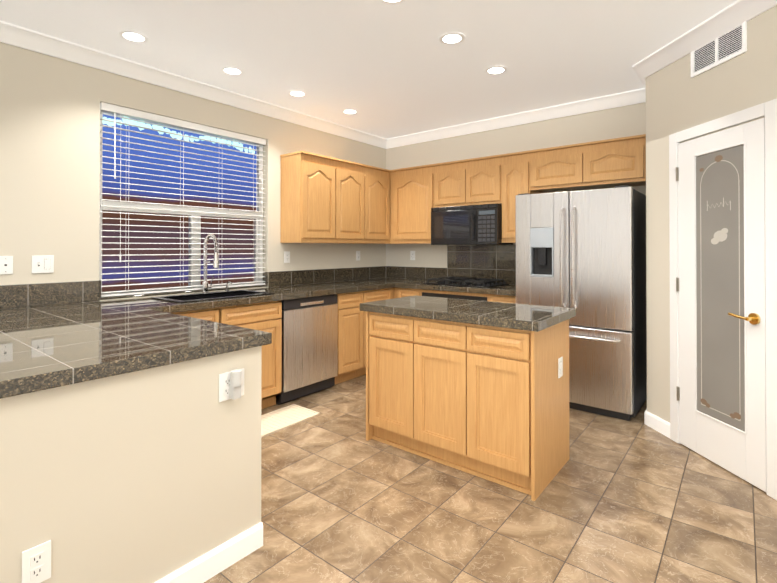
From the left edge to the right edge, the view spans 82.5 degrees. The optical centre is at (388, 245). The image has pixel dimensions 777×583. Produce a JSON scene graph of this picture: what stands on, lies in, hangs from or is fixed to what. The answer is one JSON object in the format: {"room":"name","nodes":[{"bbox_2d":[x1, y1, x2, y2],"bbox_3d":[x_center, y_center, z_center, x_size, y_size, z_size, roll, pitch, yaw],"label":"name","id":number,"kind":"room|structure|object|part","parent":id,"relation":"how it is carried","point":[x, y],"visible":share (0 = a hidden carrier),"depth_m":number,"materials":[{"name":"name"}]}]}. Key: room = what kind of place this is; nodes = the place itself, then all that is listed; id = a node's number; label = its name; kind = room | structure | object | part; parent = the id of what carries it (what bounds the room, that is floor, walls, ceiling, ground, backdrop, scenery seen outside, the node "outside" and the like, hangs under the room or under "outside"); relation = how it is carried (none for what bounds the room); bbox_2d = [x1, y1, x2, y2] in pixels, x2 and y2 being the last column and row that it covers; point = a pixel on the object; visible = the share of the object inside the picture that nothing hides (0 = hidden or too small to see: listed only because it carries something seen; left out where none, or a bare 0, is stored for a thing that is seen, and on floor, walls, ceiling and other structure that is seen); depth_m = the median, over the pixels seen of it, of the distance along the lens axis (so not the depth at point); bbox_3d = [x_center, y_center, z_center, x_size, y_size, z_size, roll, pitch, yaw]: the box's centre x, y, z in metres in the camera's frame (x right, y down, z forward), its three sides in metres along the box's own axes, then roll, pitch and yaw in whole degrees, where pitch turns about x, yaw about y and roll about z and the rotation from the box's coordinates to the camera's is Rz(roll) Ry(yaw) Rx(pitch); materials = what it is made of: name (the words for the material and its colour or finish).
{"room":"kitchen","nodes":[
{"label":"kitchen","id":0,"kind":"room"},
{"bbox_2d":[0,346,261,582],"bbox_3d":[-2.286,0.889,1.387,1.930,0.893,3.080,0,0,39],"label":"wall","id":1,"kind":"structure","parent":0,"point":[151,475],"depth_m":1.57,"materials":[{"name":"beige paint"}]},
{"bbox_2d":[22,540,50,582],"bbox_3d":[-1.073,0.976,1.350,0.008,0.116,0.072,0,0,39],"label":"outlet","id":2,"kind":"object","parent":1,"relation":"attached to","point":[36,564],"visible":1,"depth_m":1.35,"materials":[{"name":"white plastic"}]},
{"bbox_2d":[155,522,262,582],"bbox_3d":[-1.527,1.282,0.777,0.015,0.100,3.080,0,0,39],"label":"baseboard","id":3,"kind":"structure","parent":1,"relation":"attached to","point":[215,561],"depth_m":1.81,"materials":[{"name":"white"}]},
{"bbox_2d":[219,368,243,401],"bbox_3d":[-0.641,0.585,1.853,0.056,0.123,0.118,0,0,39],"label":"outlet","id":4,"kind":"object","parent":1,"relation":"attached to","point":[231,384],"visible":1,"depth_m":1.84,"materials":[{"name":"white plastic"}]},
{"bbox_2d":[0,245,515,398],"bbox_3d":[-1.255,0.217,2.660,2.105,0.463,6.342,0,0,39],"label":"countertop","id":5,"kind":"structure","parent":1,"relation":"attached to","point":[52,344],"depth_m":2.37,"materials":[{"name":"stone"}]},
{"bbox_2d":[201,234,219,292],"bbox_3d":[-1.477,0.154,3.711,0.227,0.499,0.097,0,0,39],"label":"faucet","id":6,"kind":"object","parent":5,"relation":"on","point":[205,285],"visible":1,"depth_m":3.73,"materials":[{"name":"silver metal"}]},
{"bbox_2d":[151,290,274,302],"bbox_3d":[-1.377,0.507,3.525,0.458,0.224,0.798,0,0,39],"label":"sink","id":7,"kind":"object","parent":5,"relation":"in","point":[184,298],"visible":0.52,"depth_m":3.60,"materials":[{"name":"black metal"}]},
{"bbox_2d":[224,281,231,290],"bbox_3d":[-1.404,0.359,3.886,0.096,0.091,0.040,0,0,39],"label":"soap dispenser","id":8,"kind":"object","parent":5,"relation":"on","point":[226,287],"visible":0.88,"depth_m":3.89,"materials":[{"name":"silver metal"}]},
{"bbox_2d":[423,277,508,287],"bbox_3d":[0.810,0.379,4.651,0.740,0.060,0.490,0,0,39],"label":"cooktop","id":9,"kind":"object","parent":5,"relation":"in","point":[469,282],"visible":1,"depth_m":4.56,"materials":[{"name":"black metal"}]},
{"bbox_2d":[0,42,385,307],"bbox_3d":[-2.076,-0.013,3.319,0.150,2.720,6.650,0,0,39],"label":"wall","id":10,"kind":"structure","parent":0,"point":[49,155],"depth_m":3.09,"materials":[{"name":"beige paint"}]},
{"bbox_2d":[0,256,12,274],"bbox_3d":[-2.405,0.124,2.781,0.006,0.116,0.072,0,0,39],"label":"switch plate","id":11,"kind":"object","parent":10,"relation":"attached to","point":[6,264],"visible":1,"depth_m":2.78,"materials":[{"name":"white plastic"}]},
{"bbox_2d":[32,255,53,272],"bbox_3d":[-2.282,0.125,2.926,0.016,0.116,0.118,0,0,39],"label":"switch plate","id":12,"kind":"object","parent":10,"relation":"attached to","point":[43,264],"visible":1,"depth_m":2.93,"materials":[{"name":"white plastic"}]},
{"bbox_2d":[99,111,262,296],"bbox_3d":[-1.706,-0.321,3.819,0.055,1.434,1.446,0,0,39],"label":"window","id":13,"kind":"structure","parent":10,"relation":"in","point":[233,240],"depth_m":3.71,"materials":[{"name":"blue glass"}]},
{"bbox_2d":[103,116,254,153],"bbox_3d":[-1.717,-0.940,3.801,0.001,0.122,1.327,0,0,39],"label":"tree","id":14,"kind":"object","parent":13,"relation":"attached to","point":[142,124],"visible":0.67,"depth_m":3.68,"materials":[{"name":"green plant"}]},
{"bbox_2d":[99,102,265,296],"bbox_3d":[-1.656,-0.329,3.779,0.072,1.415,1.418,0,0,39],"label":"window blind","id":15,"kind":"object","parent":13,"relation":"attached to","point":[115,110],"visible":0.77,"depth_m":3.65,"materials":[{"name":"white plastic"}]},
{"bbox_2d":[0,20,388,148],"bbox_3d":[-1.986,-1.321,3.255,0.082,0.105,6.350,0,0,39],"label":"crown molding","id":16,"kind":"structure","parent":10,"relation":"attached to","point":[11,34],"depth_m":3.49,"materials":[{"name":"white wood"}]},
{"bbox_2d":[0,245,515,308],"bbox_3d":[-1.253,0.191,2.659,2.100,0.412,6.342,0,0,39],"label":"backsplash","id":17,"kind":"structure","parent":10,"relation":"attached to","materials":[{"name":"stone"}]},
{"bbox_2d":[284,251,289,262],"bbox_3d":[-1.030,0.119,4.498,0.008,0.116,0.072,0,0,39],"label":"outlet","id":18,"kind":"object","parent":10,"relation":"attached to","point":[286,256],"visible":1,"depth_m":4.49,"materials":[{"name":"white plastic"}]},
{"bbox_2d":[280,151,343,242],"bbox_3d":[-0.794,-0.464,4.536,0.328,0.878,0.513,0,0,39],"label":"upper cabinet","id":19,"kind":"object","parent":10,"relation":"attached to","point":[326,199],"depth_m":4.39,"materials":[{"name":"brown wood"}]},
{"bbox_2d":[356,251,359,260],"bbox_3d":[-0.364,0.124,5.329,0.008,0.116,0.072,0,0,39],"label":"outlet","id":20,"kind":"object","parent":10,"relation":"attached to","point":[357,255],"visible":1,"depth_m":5.32,"materials":[{"name":"white plastic"}]},
{"bbox_2d":[344,160,371,243],"bbox_3d":[-0.532,-0.462,4.863,0.328,0.878,0.575,0,0,39],"label":"upper cabinet","id":21,"kind":"object","parent":10,"relation":"attached to","point":[357,176],"depth_m":4.85,"materials":[{"name":"brown wood"}]},
{"bbox_2d":[372,166,387,243],"bbox_3d":[-0.273,-0.460,5.186,0.328,0.878,0.504,0,0,39],"label":"upper cabinet","id":22,"kind":"object","parent":10,"relation":"attached to","point":[379,175],"depth_m":5.15,"materials":[{"name":"brown wood"}]},
{"bbox_2d":[0,0,736,138],"bbox_3d":[-0.398,-1.431,1.984,4.750,0.100,6.950,0,0,39],"label":"ceiling","id":23,"kind":"structure","parent":0,"point":[386,70],"depth_m":3.06,"materials":[{"name":"white paint"}]},
{"bbox_2d":[119,30,147,42],"bbox_3d":[-1.674,-1.370,2.910,0.170,0.003,0.170,0,0,39],"label":"recessed light","id":24,"kind":"object","parent":23,"relation":"in","point":[133,36],"visible":1,"depth_m":2.90,"materials":[{"name":"white"}]},
{"bbox_2d":[221,67,243,74],"bbox_3d":[-1.224,-1.366,3.472,0.170,0.003,0.170,0,0,39],"label":"recessed light","id":25,"kind":"object","parent":23,"relation":"in","point":[232,70],"visible":1,"depth_m":3.46,"materials":[{"name":"white"}]},
{"bbox_2d":[288,90,306,96],"bbox_3d":[-0.818,-1.363,3.979,0.170,0.003,0.170,0,0,39],"label":"recessed light","id":26,"kind":"object","parent":23,"relation":"in","point":[297,93],"visible":0.98,"depth_m":3.97,"materials":[{"name":"white"}]},
{"bbox_2d":[342,109,357,113],"bbox_3d":[-0.393,-1.360,4.510,0.170,0.003,0.170,0,0,39],"label":"recessed light","id":27,"kind":"object","parent":23,"relation":"in","point":[348,111],"visible":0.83,"depth_m":4.50,"materials":[{"name":"white"}]},
{"bbox_2d":[380,0,404,3],"bbox_3d":[0.021,-1.373,2.436,0.170,0.003,0.170,0,0,39],"label":"recessed light","id":28,"kind":"object","parent":23,"relation":"in","point":[391,1],"visible":1,"depth_m":2.49,"materials":[{"name":"white"}]},
{"bbox_2d":[439,32,464,43],"bbox_3d":[0.421,-1.369,2.936,0.170,0.003,0.170,0,0,39],"label":"recessed light","id":29,"kind":"object","parent":23,"relation":"in","point":[451,38],"visible":1,"depth_m":2.93,"materials":[{"name":"white"}]},
{"bbox_2d":[485,66,506,74],"bbox_3d":[0.840,-1.366,3.458,0.170,0.003,0.170,0,0,39],"label":"recessed light","id":30,"kind":"object","parent":23,"relation":"in","point":[496,69],"visible":1,"depth_m":3.46,"materials":[{"name":"white"}]},
{"bbox_2d":[204,374,776,582],"bbox_3d":[-0.398,1.389,1.967,4.750,0.100,6.950,0,0,39],"label":"floor","id":31,"kind":"structure","parent":0,"point":[636,499],"depth_m":2.20,"materials":[{"name":"tile"}]},
{"bbox_2d":[261,404,319,437],"bbox_3d":[-0.984,1.340,3.240,0.325,0.012,1.005,0,0,39],"label":"mat","id":32,"kind":"object","parent":31,"relation":"on","point":[280,419],"visible":0.48,"depth_m":3.44,"materials":[{"name":"beige fabric"}]},
{"bbox_2d":[276,294,337,404],"bbox_3d":[-0.911,0.908,4.139,0.598,0.888,0.628,0,0,39],"label":"dishwasher","id":33,"kind":"object","parent":31,"relation":"on","point":[309,345],"visible":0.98,"depth_m":3.92,"materials":[{"name":"grey metal"}]},
{"bbox_3d":[-0.693,0.506,3.966,0.034,0.085,0.628,0,0,39],"label":"panel","id":34,"kind":"part","parent":33,"relation":"part of","materials":[{"name":"grey metal"}]},
{"bbox_3d":[-0.680,0.516,3.956,0.006,0.026,0.272,0,0,39],"label":"handle","id":35,"kind":"part","parent":33,"relation":"part of","materials":[{"name":"silver metal"}]},
{"bbox_2d":[335,291,367,383],"bbox_3d":[-0.584,0.908,4.566,0.608,0.892,0.430,0,0,39],"label":"base cabinet","id":36,"kind":"object","parent":31,"relation":"on","point":[351,321],"depth_m":4.37,"materials":[{"name":"brown wood"}]},
{"bbox_2d":[368,288,391,301],"bbox_3d":[-0.367,0.910,4.836,0.608,0.892,0.507,0,0,39],"label":"base cabinet","id":37,"kind":"object","parent":31,"relation":"on","point":[380,294],"depth_m":4.71,"materials":[{"name":"brown wood"}]},
{"bbox_2d":[396,288,423,297],"bbox_3d":[0.400,0.911,5.004,0.420,0.892,0.608,0,0,39],"label":"base cabinet","id":38,"kind":"object","parent":31,"relation":"on","point":[400,292],"depth_m":4.78,"materials":[{"name":"brown wood"}]},
{"bbox_2d":[424,290,495,301],"bbox_3d":[0.825,0.909,4.664,0.912,0.892,0.608,0,0,39],"label":"base cabinet","id":39,"kind":"object","parent":31,"relation":"on","point":[431,293],"depth_m":4.39,"materials":[{"name":"brown wood"}]},
{"bbox_2d":[360,295,575,500],"bbox_3d":[0.494,0.873,2.928,1.245,0.945,0.670,0,0,39],"label":"kitchen island","id":40,"kind":"object","parent":31,"relation":"on","point":[477,388],"visible":1,"depth_m":2.61,"materials":[{"name":"brown wood"}]},
{"bbox_2d":[558,357,562,377],"bbox_3d":[1.028,0.728,2.642,0.008,0.116,0.072,0,0,39],"label":"outlet","id":41,"kind":"object","parent":40,"relation":"attached to","point":[560,366],"visible":1,"depth_m":2.63,"materials":[{"name":"white plastic"}]},
{"bbox_2d":[496,295,515,303],"bbox_3d":[1.221,0.907,4.346,0.352,0.892,0.608,0,0,39],"label":"base cabinet","id":42,"kind":"object","parent":31,"relation":"on","point":[499,298],"depth_m":4.08,"materials":[{"name":"brown wood"}]},
{"bbox_2d":[516,185,646,420],"bbox_3d":[1.673,0.447,3.872,0.920,1.807,0.746,0,0,39],"label":"fridge","id":43,"kind":"object","parent":31,"relation":"on","point":[583,252],"visible":0.77,"depth_m":3.54,"materials":[{"name":"grey metal"}]},
{"bbox_3d":[1.325,0.104,3.809,0.455,1.098,0.077,0,0,39],"label":"door","id":44,"kind":"part","parent":43,"relation":"part of","materials":[{"name":"silver metal"}]},
{"bbox_3d":[1.685,0.103,3.521,0.455,1.098,0.077,0,0,39],"label":"door","id":45,"kind":"part","parent":43,"relation":"part of","materials":[{"name":"silver metal"}]},
{"bbox_3d":[1.505,0.974,3.659,0.916,0.620,0.077,0,0,39],"label":"drawer","id":46,"kind":"part","parent":43,"relation":"part of","materials":[{"name":"silver metal"}]},
{"bbox_2d":[386,102,645,278],"bbox_3d":[1.692,-0.006,4.466,4.300,2.720,0.150,0,0,39],"label":"wall","id":47,"kind":"structure","parent":0,"point":[620,122],"depth_m":4.74,"materials":[{"name":"beige paint"}]},
{"bbox_2d":[388,164,435,243],"bbox_3d":[0.333,-0.460,5.204,0.640,0.878,0.390,0,0,39],"label":"upper cabinet","id":48,"kind":"object","parent":47,"relation":"attached to","point":[411,190],"depth_m":5.10,"materials":[{"name":"brown wood"}]},
{"bbox_2d":[410,251,414,259],"bbox_3d":[0.299,0.125,5.478,0.072,0.116,0.008,0,0,39],"label":"outlet","id":49,"kind":"object","parent":47,"relation":"attached to","point":[412,257],"visible":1,"depth_m":5.48,"materials":[{"name":"white plastic"}]},
{"bbox_2d":[436,159,471,206],"bbox_3d":[0.778,-0.660,4.889,0.450,0.483,0.328,0,0,39],"label":"upper cabinet","id":50,"kind":"object","parent":47,"relation":"attached to","point":[453,178],"depth_m":4.75,"materials":[{"name":"brown wood"}]},
{"bbox_2d":[431,203,512,244],"bbox_3d":[0.877,-0.209,4.738,0.778,0.406,0.433,0,0,39],"label":"microwave","id":51,"kind":"object","parent":50,"relation":"attached to","point":[480,224],"visible":1,"depth_m":4.56,"materials":[{"name":"black"}]},
{"bbox_3d":[0.760,-0.230,4.583,0.729,0.346,0.044,0,0,39],"label":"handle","id":52,"kind":"part","parent":51,"relation":"part of","materials":[{"name":"black"}]},
{"bbox_2d":[472,155,499,204],"bbox_3d":[1.044,-0.661,4.677,0.450,0.483,0.328,0,0,39],"label":"upper cabinet","id":53,"kind":"object","parent":47,"relation":"attached to","point":[485,170],"depth_m":4.51,"materials":[{"name":"brown wood"}]},
{"bbox_2d":[500,150,531,242],"bbox_3d":[1.333,-0.465,4.444,0.290,0.878,0.328,0,0,39],"label":"upper cabinet","id":54,"kind":"object","parent":47,"relation":"attached to","point":[515,168],"depth_m":4.34,"materials":[{"name":"brown wood"}]},
{"bbox_2d":[388,90,645,147],"bbox_3d":[1.166,-1.312,4.746,2.960,0.105,0.082,0,0,39],"label":"crown molding","id":55,"kind":"structure","parent":47,"relation":"attached to","point":[626,98],"depth_m":4.55,"materials":[{"name":"white wood"}]},
{"bbox_2d":[532,142,595,193],"bbox_3d":[1.658,-0.716,4.185,0.545,0.378,0.328,0,0,39],"label":"upper cabinet","id":56,"kind":"object","parent":47,"relation":"attached to","point":[564,168],"depth_m":4.05,"materials":[{"name":"brown wood"}]},
{"bbox_2d":[592,134,645,188],"bbox_3d":[1.990,-0.718,3.919,0.545,0.378,0.328,0,0,39],"label":"upper cabinet","id":57,"kind":"object","parent":47,"relation":"attached to","point":[621,161],"depth_m":3.76,"materials":[{"name":"brown wood"}]},
{"bbox_2d":[646,5,776,492],"bbox_3d":[2.233,-0.016,2.822,1.100,2.720,1.740,0,0,39],"label":"wall","id":58,"kind":"structure","parent":0,"point":[678,98],"depth_m":3.12,"materials":[{"name":"beige paint"}]},
{"bbox_2d":[644,409,653,425],"bbox_3d":[2.134,1.299,3.581,0.015,0.100,0.626,0,0,39],"label":"baseboard","id":59,"kind":"structure","parent":58,"relation":"attached to","point":[648,416],"depth_m":3.31,"materials":[{"name":"white"}]},
{"bbox_2d":[633,0,776,99],"bbox_3d":[2.117,-1.323,2.831,1.082,0.105,1.664,0,0,39],"label":"crown molding","id":60,"kind":"structure","parent":58,"relation":"attached to","point":[729,17],"depth_m":2.79,"materials":[{"name":"white wood"}]},
{"bbox_2d":[690,22,746,77],"bbox_3d":[2.012,-1.196,2.713,0.011,0.190,0.395,0,0,-6],"label":"air vent","id":61,"kind":"object","parent":58,"relation":"in","point":[723,48],"visible":0.92,"depth_m":2.69,"materials":[{"name":"white metal"}]},
{"bbox_2d":[676,118,766,491],"bbox_3d":[2.004,0.322,2.707,0.455,2.027,0.445,0,0,39],"label":"pantry door","id":62,"kind":"structure","parent":58,"relation":"in","point":[708,275],"depth_m":2.65,"materials":[{"name":"white wood"}]},
{"bbox_3d":[1.966,0.261,3.010,0.019,1.584,0.019,0,0,39],"label":"pantry door hinges","id":63,"kind":"part","parent":62,"relation":"part of","materials":[{"name":"silver metal"}]},
{"bbox_2d":[711,228,727,243],"bbox_3d":[2.010,-0.055,2.690,0.088,0.097,0.088,0,0,39],"label":"decal","id":64,"kind":"object","parent":62,"relation":"attached to","point":[720,236],"visible":1,"depth_m":2.68,"materials":[{"name":"grey"}]},
{"bbox_2d":[699,155,740,420],"bbox_3d":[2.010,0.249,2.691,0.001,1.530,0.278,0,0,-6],"label":"decoration","id":65,"kind":"object","parent":62,"relation":"attached to","point":[739,284],"depth_m":2.63,"materials":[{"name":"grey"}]},
{"bbox_3d":[2.013,0.244,2.691,0.248,1.639,0.248,0,0,39],"label":"glass","id":66,"kind":"part","parent":62,"relation":"part of","materials":[{"name":"grey glass"}]},
{"bbox_3d":[1.996,0.407,2.486,0.142,0.064,0.092,0,0,39],"label":"handle","id":67,"kind":"part","parent":62,"relation":"part of","materials":[{"name":"gold metal"}]},
{"bbox_2d":[669,98,776,499],"bbox_3d":[2.008,0.286,2.702,0.020,2.115,0.768,0,0,-6],"label":"door frame","id":68,"kind":"structure","parent":58,"relation":"attached to","point":[768,110],"depth_m":2.38,"materials":[{"name":"white wood"}]}
]}

